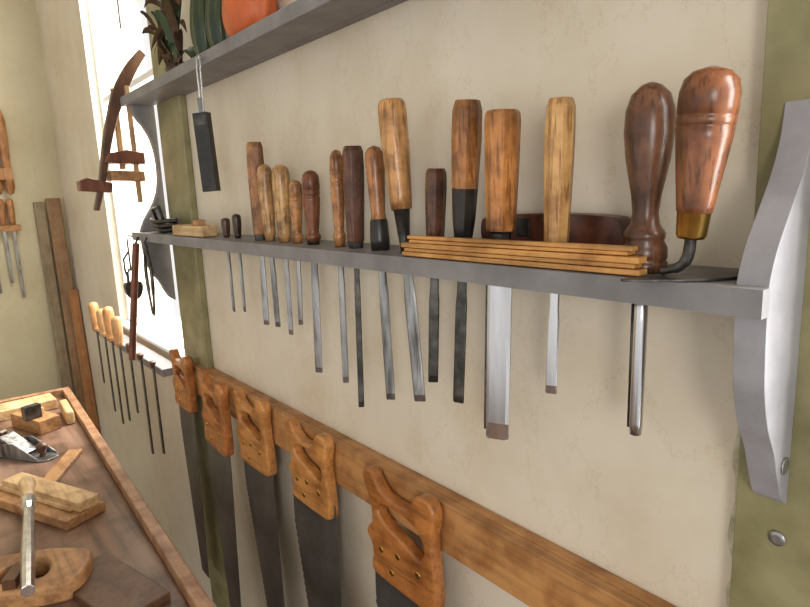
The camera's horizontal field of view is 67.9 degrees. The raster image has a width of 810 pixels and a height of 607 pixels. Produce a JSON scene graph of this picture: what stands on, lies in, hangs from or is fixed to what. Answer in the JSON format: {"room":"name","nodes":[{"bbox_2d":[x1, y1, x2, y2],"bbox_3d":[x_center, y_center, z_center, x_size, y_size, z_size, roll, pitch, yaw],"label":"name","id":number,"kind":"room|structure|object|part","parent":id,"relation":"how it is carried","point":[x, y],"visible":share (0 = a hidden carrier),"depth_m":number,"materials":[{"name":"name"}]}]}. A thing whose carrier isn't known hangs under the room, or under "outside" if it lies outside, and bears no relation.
{"room":"woodworking workshop","nodes":[
{"label":"woodworking workshop","id":0,"kind":"room"},
{"bbox_2d":[0,0,75,399],"bbox_3d":[-2.788,-0.151,1.990,3.350,2.800,0.200,-11,13,-38],"label":"wall","id":1,"kind":"structure","parent":0,"point":[28,356],"depth_m":2.71,"materials":[{"name":"beige paint"}]},
{"bbox_2d":[0,110,14,193],"bbox_3d":[-1.765,-0.659,2.582,0.115,0.374,0.054,-11,13,-38],"label":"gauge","id":2,"kind":"object","parent":1,"relation":"attached to","point":[6,174],"visible":1,"depth_m":2.60,"materials":[{"name":"brown wood"}]},
{"bbox_2d":[0,199,25,296],"bbox_3d":[-1.778,-0.234,2.639,0.180,0.440,0.049,-11,13,-38],"label":"rack","id":3,"kind":"object","parent":1,"relation":"attached to","point":[13,227],"visible":1,"depth_m":2.65,"materials":[{"name":"brown wood"}]},
{"bbox_2d":[123,234,142,298],"bbox_3d":[-0.750,-0.100,1.647,0.046,0.180,0.020,-11,13,-38],"label":"padlock","id":4,"kind":"object","parent":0,"point":[127,285],"depth_m":1.64,"materials":[{"name":"black metal"}]},
{"bbox_2d":[35,0,767,606],"bbox_3d":[0.006,-0.091,1.032,0.200,2.800,4.800,-11,13,-38],"label":"wall","id":5,"kind":"structure","parent":0,"point":[652,509],"depth_m":0.80,"materials":[{"name":"beige paint"}]},
{"bbox_2d":[98,331,172,376],"bbox_3d":[-0.902,0.151,2.017,0.075,0.038,0.800,-11,13,-38],"label":"tool rack","id":6,"kind":"object","parent":5,"relation":"attached to","point":[163,367],"visible":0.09,"depth_m":1.81,"materials":[{"name":"grey paint"}]},
{"bbox_2d":[88,302,104,382],"bbox_3d":[-1.138,0.146,2.235,0.034,0.310,0.034,-11,13,-38],"label":"chisel","id":7,"kind":"object","parent":6,"relation":"attached to","point":[92,306],"visible":0.91,"depth_m":2.21,"materials":[{"name":"metal"}]},
{"bbox_2d":[96,308,115,410],"bbox_3d":[-1.061,0.204,2.151,0.036,0.380,0.036,-11,13,-38],"label":"chisel","id":8,"kind":"object","parent":6,"relation":"attached to","point":[99,316],"visible":0.7,"depth_m":2.13,"materials":[{"name":"metal"}]},
{"bbox_2d":[102,306,123,423],"bbox_3d":[-0.998,0.216,2.074,0.036,0.420,0.036,-11,13,-38],"label":"chisel","id":9,"kind":"object","parent":6,"relation":"attached to","point":[107,312],"visible":0.79,"depth_m":2.04,"materials":[{"name":"metal"}]},
{"bbox_2d":[111,316,130,420],"bbox_3d":[-0.936,0.218,1.995,0.034,0.360,0.034,-11,13,-38],"label":"chisel","id":10,"kind":"object","parent":6,"relation":"attached to","point":[116,321],"visible":1,"depth_m":1.97,"materials":[{"name":"wood"}]},
{"bbox_2d":[125,343,138,412],"bbox_3d":[-0.860,0.237,1.904,0.020,0.230,0.021,-11,13,-38],"label":"chisel","id":11,"kind":"object","parent":6,"relation":"attached to","point":[126,344],"visible":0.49,"depth_m":1.91,"materials":[{"name":"metal"}]},
{"bbox_2d":[137,352,153,453],"bbox_3d":[-0.783,0.305,1.822,0.020,0.321,0.021,-11,13,-38],"label":"chisel","id":12,"kind":"object","parent":6,"relation":"attached to","point":[140,355],"visible":1,"depth_m":1.82,"materials":[{"name":"metal"}]},
{"bbox_2d":[149,360,164,453],"bbox_3d":[-0.708,0.299,1.726,0.018,0.281,0.018,1,11,16],"label":"chisel","id":13,"kind":"object","parent":6,"relation":"attached to","point":[152,363],"visible":1,"depth_m":1.72,"materials":[{"name":"metal"}]},
{"bbox_2d":[87,0,184,358],"bbox_3d":[-0.855,-0.618,1.867,0.070,1.500,0.750,-11,13,-38],"label":"window","id":14,"kind":"structure","parent":5,"relation":"in","point":[159,337],"depth_m":2.11,"materials":[{"name":"white paint"}]},
{"bbox_2d":[129,105,175,299],"bbox_3d":[-0.681,-0.261,1.613,0.069,0.517,0.022,-11,13,-38],"label":"bracket","id":15,"kind":"object","parent":5,"relation":"attached to","point":[144,115],"visible":0.87,"depth_m":1.61,"materials":[{"name":"grey metal"}]},
{"bbox_2d":[145,0,229,606],"bbox_3d":[-0.576,-0.265,1.550,0.018,2.400,0.169,-11,13,-38],"label":"wooden post","id":16,"kind":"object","parent":5,"relation":"attached to","point":[172,112],"depth_m":1.56,"materials":[{"name":"green paint"}]},
{"bbox_2d":[120,0,406,106],"bbox_3d":[-0.215,-0.440,0.993,0.088,0.023,1.569,-11,13,-38],"label":"shelf","id":17,"kind":"object","parent":5,"relation":"attached to","point":[299,23],"visible":0.9,"depth_m":0.99,"materials":[{"name":"grey metal"}]},
{"bbox_2d":[76,49,145,210],"bbox_3d":[-0.768,-0.458,1.586,0.204,0.416,0.065,-11,13,-38],"label":"clamp","id":18,"kind":"object","parent":17,"relation":"attached to","point":[112,124],"visible":0.99,"depth_m":1.58,"materials":[{"name":"brown wood"}]},
{"bbox_2d":[140,0,195,71],"bbox_3d":[-0.503,-0.613,1.282,0.081,0.233,0.198,-11,13,-38],"label":"bunch","id":19,"kind":"object","parent":17,"relation":"on","point":[168,20],"visible":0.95,"depth_m":1.28,"materials":[{"name":"green plant"}]},
{"bbox_2d":[189,0,210,54],"bbox_3d":[-0.395,-0.618,1.177,0.062,0.273,0.071,-11,13,-38],"label":"gourd","id":20,"kind":"object","parent":17,"relation":"on","point":[200,42],"visible":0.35,"depth_m":1.16,"materials":[{"name":"green plant"}]},
{"bbox_2d":[192,54,220,191],"bbox_3d":[-0.381,-0.338,1.139,0.036,0.250,0.018,1,11,16],"label":"stone","id":21,"kind":"object","parent":17,"relation":"hanging from","point":[202,121],"visible":1,"depth_m":1.14,"materials":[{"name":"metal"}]},
{"bbox_2d":[205,0,228,46],"bbox_3d":[-0.347,-0.590,1.122,0.060,0.234,0.069,-11,13,-38],"label":"gourd","id":22,"kind":"object","parent":17,"relation":"on","point":[216,33],"visible":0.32,"depth_m":1.11,"materials":[{"name":"green plant"}]},
{"bbox_2d":[222,0,276,36],"bbox_3d":[-0.273,-0.538,1.041,0.078,0.157,0.143,-11,13,-38],"label":"gourd","id":23,"kind":"object","parent":17,"relation":"on","point":[237,15],"visible":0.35,"depth_m":1.01,"materials":[{"name":"plant"}]},
{"bbox_2d":[193,362,676,606],"bbox_3d":[-0.150,0.274,1.126,0.034,0.078,1.424,-11,13,-38],"label":"rail","id":24,"kind":"object","parent":5,"relation":"attached to","point":[535,570],"visible":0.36,"depth_m":0.79,"materials":[{"name":"brown wood"}]},
{"bbox_2d":[169,348,209,577],"bbox_3d":[-0.588,0.453,1.670,0.023,0.659,0.133,-11,13,-38],"label":"saw","id":25,"kind":"object","parent":24,"relation":"hanging from","point":[183,369],"visible":1,"depth_m":1.65,"materials":[{"name":"metal"}]},
{"bbox_2d":[198,370,240,606],"bbox_3d":[-0.433,0.501,1.453,0.023,0.681,0.152,-11,13,-38],"label":"saw","id":26,"kind":"object","parent":24,"relation":"hanging from","point":[217,422],"visible":1,"depth_m":1.43,"materials":[{"name":"metal"}]},
{"bbox_2d":[232,387,284,606],"bbox_3d":[-0.317,0.520,1.348,0.023,0.669,0.161,-11,13,-38],"label":"saw","id":27,"kind":"object","parent":24,"relation":"hanging from","point":[257,451],"visible":1,"depth_m":1.31,"materials":[{"name":"metal"}]},
{"bbox_2d":[284,416,341,606],"bbox_3d":[-0.165,0.572,1.167,0.023,0.710,0.162,-11,13,-38],"label":"saw","id":28,"kind":"object","parent":24,"relation":"hanging from","point":[316,509],"visible":1,"depth_m":1.12,"materials":[{"name":"metal"}]},
{"bbox_2d":[363,465,445,606],"bbox_3d":[0.007,0.622,0.961,0.023,0.731,0.171,-11,13,-38],"label":"saw","id":29,"kind":"object","parent":24,"relation":"hanging from","point":[406,575],"visible":1,"depth_m":0.90,"materials":[{"name":"wood"}]},
{"bbox_2d":[132,231,769,319],"bbox_3d":[-0.219,-0.097,1.043,0.134,0.024,1.569,-11,13,-38],"label":"shelf","id":30,"kind":"object","parent":5,"relation":"attached to","point":[722,297],"depth_m":0.57,"materials":[{"name":"grey metal"}]},
{"bbox_2d":[129,237,139,360],"bbox_3d":[-0.723,-0.010,1.605,0.074,0.334,0.019,0,11,11],"label":"hanging wooden bar","id":31,"kind":"object","parent":30,"relation":"hanging from","point":[135,246],"visible":1,"depth_m":1.60,"materials":[{"name":"brown wood"}]},
{"bbox_2d":[143,237,155,316],"bbox_3d":[-0.652,-0.067,1.538,0.012,0.203,0.056,-11,13,-38],"label":"divider","id":32,"kind":"object","parent":30,"relation":"hanging from","point":[146,258],"visible":1,"depth_m":1.53,"materials":[{"name":"metal"}]},
{"bbox_2d":[149,206,179,232],"bbox_3d":[-0.606,-0.212,1.513,0.042,0.068,0.156,-11,13,-38],"label":"cord","id":33,"kind":"object","parent":30,"relation":"on","point":[162,225],"visible":0.87,"depth_m":1.49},
{"bbox_2d":[172,219,217,236],"bbox_3d":[-0.465,-0.167,1.325,0.035,0.035,0.170,-11,14,-39],"label":"wood offcut","id":34,"kind":"object","parent":30,"relation":"on","point":[198,228],"visible":1,"depth_m":1.28,"materials":[{"name":"beige wood"}]},
{"bbox_2d":[221,218,235,311],"bbox_3d":[-0.361,-0.078,1.239,0.018,0.195,0.018,-11,13,-38],"label":"chisel","id":35,"kind":"object","parent":30,"relation":"hanging from","point":[225,222],"visible":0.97,"depth_m":1.23,"materials":[{"name":"metal"}]},
{"bbox_2d":[232,214,245,311],"bbox_3d":[-0.326,-0.079,1.195,0.018,0.196,0.018,-11,13,-38],"label":"chisel","id":36,"kind":"object","parent":30,"relation":"hanging from","point":[236,218],"visible":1,"depth_m":1.18,"materials":[{"name":"metal"}]},
{"bbox_2d":[246,142,268,324],"bbox_3d":[-0.263,-0.123,1.105,0.030,0.337,0.032,-6,11,-16],"label":"chisel","id":37,"kind":"object","parent":30,"relation":"on","point":[254,150],"visible":0.86,"depth_m":1.08,"materials":[{"name":"wood"}]},
{"bbox_2d":[257,164,280,326],"bbox_3d":[-0.241,-0.101,1.082,0.028,0.293,0.028,-11,13,-38],"label":"chisel","id":38,"kind":"object","parent":30,"relation":"on","point":[264,178],"visible":0.98,"depth_m":1.06,"materials":[{"name":"wood"}]},
{"bbox_2d":[271,164,293,334],"bbox_3d":[-0.204,-0.088,1.038,0.031,0.296,0.031,-11,13,-38],"label":"chisel","id":39,"kind":"object","parent":30,"relation":"hanging from","point":[280,174],"visible":0.94,"depth_m":1.01,"materials":[{"name":"wood"}]},
{"bbox_2d":[289,180,303,324],"bbox_3d":[-0.176,-0.081,1.004,0.023,0.244,0.027,-5,11,-11],"label":"chisel","id":40,"kind":"object","parent":30,"relation":"on","point":[295,187],"visible":0.98,"depth_m":0.99,"materials":[{"name":"wood"}]},
{"bbox_2d":[302,170,322,372],"bbox_3d":[-0.142,-0.045,0.971,0.029,0.332,0.032,-4,11,-7],"label":"chisel","id":41,"kind":"object","parent":30,"relation":"on","point":[310,181],"visible":0.99,"depth_m":0.95,"materials":[{"name":"wood"}]},
{"bbox_2d":[329,150,348,382],"bbox_3d":[-0.094,-0.049,0.908,0.022,0.356,0.023,-4,11,-10],"label":"chisel","id":42,"kind":"object","parent":30,"relation":"hanging from","point":[335,164],"visible":0.87,"depth_m":0.89,"materials":[{"name":"wood"}]},
{"bbox_2d":[342,146,363,406],"bbox_3d":[-0.066,-0.030,0.877,0.029,0.388,0.030,-6,11,-16],"label":"chisel","id":43,"kind":"object","parent":30,"relation":"hanging from","point":[352,156],"visible":0.94,"depth_m":0.85,"materials":[{"name":"wood"}]},
{"bbox_2d":[365,146,394,399],"bbox_3d":[-0.033,-0.036,0.833,0.027,0.353,0.030,-11,13,-38],"label":"chisel","id":44,"kind":"object","parent":30,"relation":"on","point":[374,162],"visible":0.98,"depth_m":0.81,"materials":[{"name":"wood"}]},
{"bbox_2d":[378,98,425,401],"bbox_3d":[-0.002,-0.063,0.787,0.037,0.393,0.058,-11,13,-38],"label":"chisel","id":45,"kind":"object","parent":30,"relation":"hanging from","point":[392,112],"visible":0.86,"depth_m":0.76,"materials":[{"name":"wood"}]},
{"bbox_2d":[425,168,446,382],"bbox_3d":[0.040,-0.029,0.744,0.024,0.271,0.032,-6,11,-17],"label":"chisel","id":46,"kind":"object","parent":30,"relation":"hanging from","point":[436,178],"visible":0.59,"depth_m":0.72,"materials":[{"name":"metal"}]},
{"bbox_2d":[451,99,481,403],"bbox_3d":[0.072,-0.050,0.700,0.032,0.357,0.046,-6,11,-17],"label":"chisel","id":47,"kind":"object","parent":30,"relation":"on","point":[466,134],"visible":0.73,"depth_m":0.67,"materials":[{"name":"wood"}]},
{"bbox_2d":[484,109,520,440],"bbox_3d":[0.108,-0.020,0.661,0.035,0.369,0.042,-6,11,-16],"label":"chisel","id":48,"kind":"object","parent":30,"relation":"on","point":[502,127],"visible":0.74,"depth_m":0.64,"materials":[{"name":"wood"}]},
{"bbox_2d":[401,235,646,275],"bbox_3d":[0.099,-0.053,0.618,0.017,0.024,0.314,-11,13,-38],"label":"ruler","id":49,"kind":"object","parent":30,"relation":"on","point":[599,258],"visible":1,"depth_m":0.58,"materials":[{"name":"brown wood"}]},
{"bbox_2d":[481,213,630,244],"bbox_3d":[0.158,-0.074,0.653,0.026,0.047,0.187,-11,13,-38],"label":"roll","id":50,"kind":"object","parent":30,"relation":"on","point":[587,228],"visible":0.53,"depth_m":0.61,"materials":[{"name":"brown leather"}]},
{"bbox_2d":[544,97,575,393],"bbox_3d":[0.152,-0.049,0.595,0.027,0.296,0.028,-6,11,-16],"label":"chisel","id":51,"kind":"object","parent":30,"relation":"on","point":[560,122],"visible":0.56,"depth_m":0.57,"materials":[{"name":"wood"}]},
{"bbox_2d":[622,82,675,435],"bbox_3d":[0.209,-0.031,0.527,0.041,0.310,0.042,-11,13,-38],"label":"chisel","id":52,"kind":"object","parent":30,"relation":"on","point":[650,113],"visible":0.87,"depth_m":0.51,"materials":[{"name":"brown wood"}]},
{"bbox_3d":[0.225,-0.021,0.476,0.108,0.002,0.033,-3,11,-3],"label":"flat scraper blade","id":53,"kind":"part","parent":30,"relation":"part of","materials":[{"name":"grey metal"}]},
{"bbox_2d":[659,66,741,274],"bbox_3d":[0.223,-0.096,0.452,0.042,0.154,0.047,-4,11,-6],"label":"cranked gouge","id":54,"kind":"object","parent":30,"relation":"on","point":[709,98],"visible":1,"depth_m":0.43,"materials":[{"name":"brown wood"}]},
{"bbox_2d":[726,427,739,606],"bbox_3d":[0.316,0.484,0.609,0.005,1.000,0.013,-11,13,-38],"label":"trim","id":55,"kind":"structure","parent":5,"relation":"attached to","point":[735,461],"depth_m":0.55,"materials":[{"name":"paint"}]},
{"bbox_2d":[729,0,809,606],"bbox_3d":[0.327,-0.097,0.443,0.021,2.400,0.122,-11,13,-38],"label":"wooden post","id":56,"kind":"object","parent":5,"relation":"attached to","point":[771,556],"depth_m":0.49,"materials":[{"name":"green paint"}]},
{"bbox_2d":[733,99,809,503],"bbox_3d":[0.275,-0.083,0.443,0.069,0.517,0.024,-11,13,-38],"label":"bracket","id":57,"kind":"object","parent":5,"relation":"attached to","point":[765,351],"visible":1,"depth_m":0.45,"materials":[{"name":"grey metal"}]},
{"bbox_3d":[-1.219,1.553,0.410,3.350,0.100,5.000,-11,13,-38],"label":"floor","id":58,"kind":"structure","parent":0,"visible":0},
{"bbox_2d":[33,202,73,393],"bbox_3d":[-1.611,0.290,2.843,0.043,1.519,0.066,-11,13,-38],"label":"plank","id":59,"kind":"object","parent":58,"relation":"on","point":[39,208],"visible":0.56,"depth_m":2.78,"materials":[{"name":"brown wood"}]},
{"bbox_2d":[45,198,86,412],"bbox_3d":[-1.557,0.277,2.863,0.057,1.534,0.100,-11,13,-38],"label":"plank","id":60,"kind":"object","parent":58,"relation":"on","point":[53,206],"visible":0.53,"depth_m":2.80,"materials":[{"name":"brown wood"}]},
{"bbox_2d":[68,289,99,432],"bbox_3d":[-1.506,0.485,2.884,0.040,1.113,0.085,-11,13,-38],"label":"plank","id":61,"kind":"object","parent":58,"relation":"on","point":[73,295],"visible":0.56,"depth_m":2.85,"materials":[{"name":"brown wood"}]},
{"bbox_2d":[0,387,213,606],"bbox_3d":[-0.906,0.899,1.118,0.872,0.900,1.872,-10,13,-36],"label":"workbench","id":62,"kind":"object","parent":58,"relation":"on","point":[127,529],"visible":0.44,"depth_m":1.20,"materials":[{"name":"brown wood"}]},
{"bbox_2d":[0,393,57,421],"bbox_3d":[-1.220,0.329,1.823,0.280,0.030,0.090,-12,14,-41],"label":"board","id":63,"kind":"object","parent":62,"relation":"on","point":[47,401],"visible":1,"depth_m":1.86,"materials":[{"name":"brown wood"}]},
{"bbox_2d":[0,428,58,462],"bbox_3d":[-0.983,0.356,1.538,0.223,0.062,0.056,1,11,20],"label":"plane","id":64,"kind":"object","parent":62,"relation":"on","point":[13,445],"visible":1,"depth_m":1.52,"materials":[{"name":"metal"}]},
{"bbox_2d":[10,402,61,434],"bbox_3d":[-1.062,0.317,1.713,0.150,0.080,0.076,4,12,31],"label":"plane","id":65,"kind":"object","parent":62,"relation":"on","point":[33,418],"visible":1,"depth_m":1.68,"materials":[{"name":"brown wood"}]},
{"bbox_2d":[0,548,93,606],"bbox_3d":[-0.625,0.447,0.994,0.200,0.053,0.122,-4,11,-6],"label":"plane","id":66,"kind":"object","parent":62,"relation":"on","point":[64,571],"visible":0.8,"depth_m":0.97,"materials":[{"name":"brown wood"}]},
{"bbox_2d":[18,476,36,596],"bbox_3d":[-0.674,0.396,1.070,0.032,0.037,0.404,-9,12,-30],"label":"chisel","id":67,"kind":"object","parent":66,"relation":"on","point":[26,485],"visible":1,"depth_m":1.02,"materials":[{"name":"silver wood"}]},
{"bbox_2d":[0,472,104,530],"bbox_3d":[-0.760,0.408,1.265,0.276,0.040,0.085,3,12,27],"label":"wood block","id":68,"kind":"object","parent":62,"relation":"on","point":[60,505],"visible":0.8,"depth_m":1.23,"materials":[{"name":"brown wood"}]},
{"bbox_2d":[44,449,82,481],"bbox_3d":[-0.824,0.394,1.441,0.035,0.010,0.200,-4,11,-10],"label":"board","id":69,"kind":"object","parent":62,"relation":"on","point":[60,468],"visible":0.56,"depth_m":1.45,"materials":[{"name":"brown wood"}]},
{"bbox_2d":[59,399,74,423],"bbox_3d":[-1.005,0.321,1.789,0.022,0.040,0.140,-10,13,-36],"label":"wedge","id":70,"kind":"object","parent":62,"relation":"on","point":[66,410],"visible":1,"depth_m":1.75,"materials":[{"name":"beige wood"}]},
{"bbox_2d":[73,552,170,606],"bbox_3d":[-0.479,0.463,0.980,0.200,0.014,0.090,5,13,36],"label":"board","id":71,"kind":"object","parent":62,"relation":"on","point":[112,582],"visible":0.68,"depth_m":0.97,"materials":[{"name":"brown wood"}]}
]}

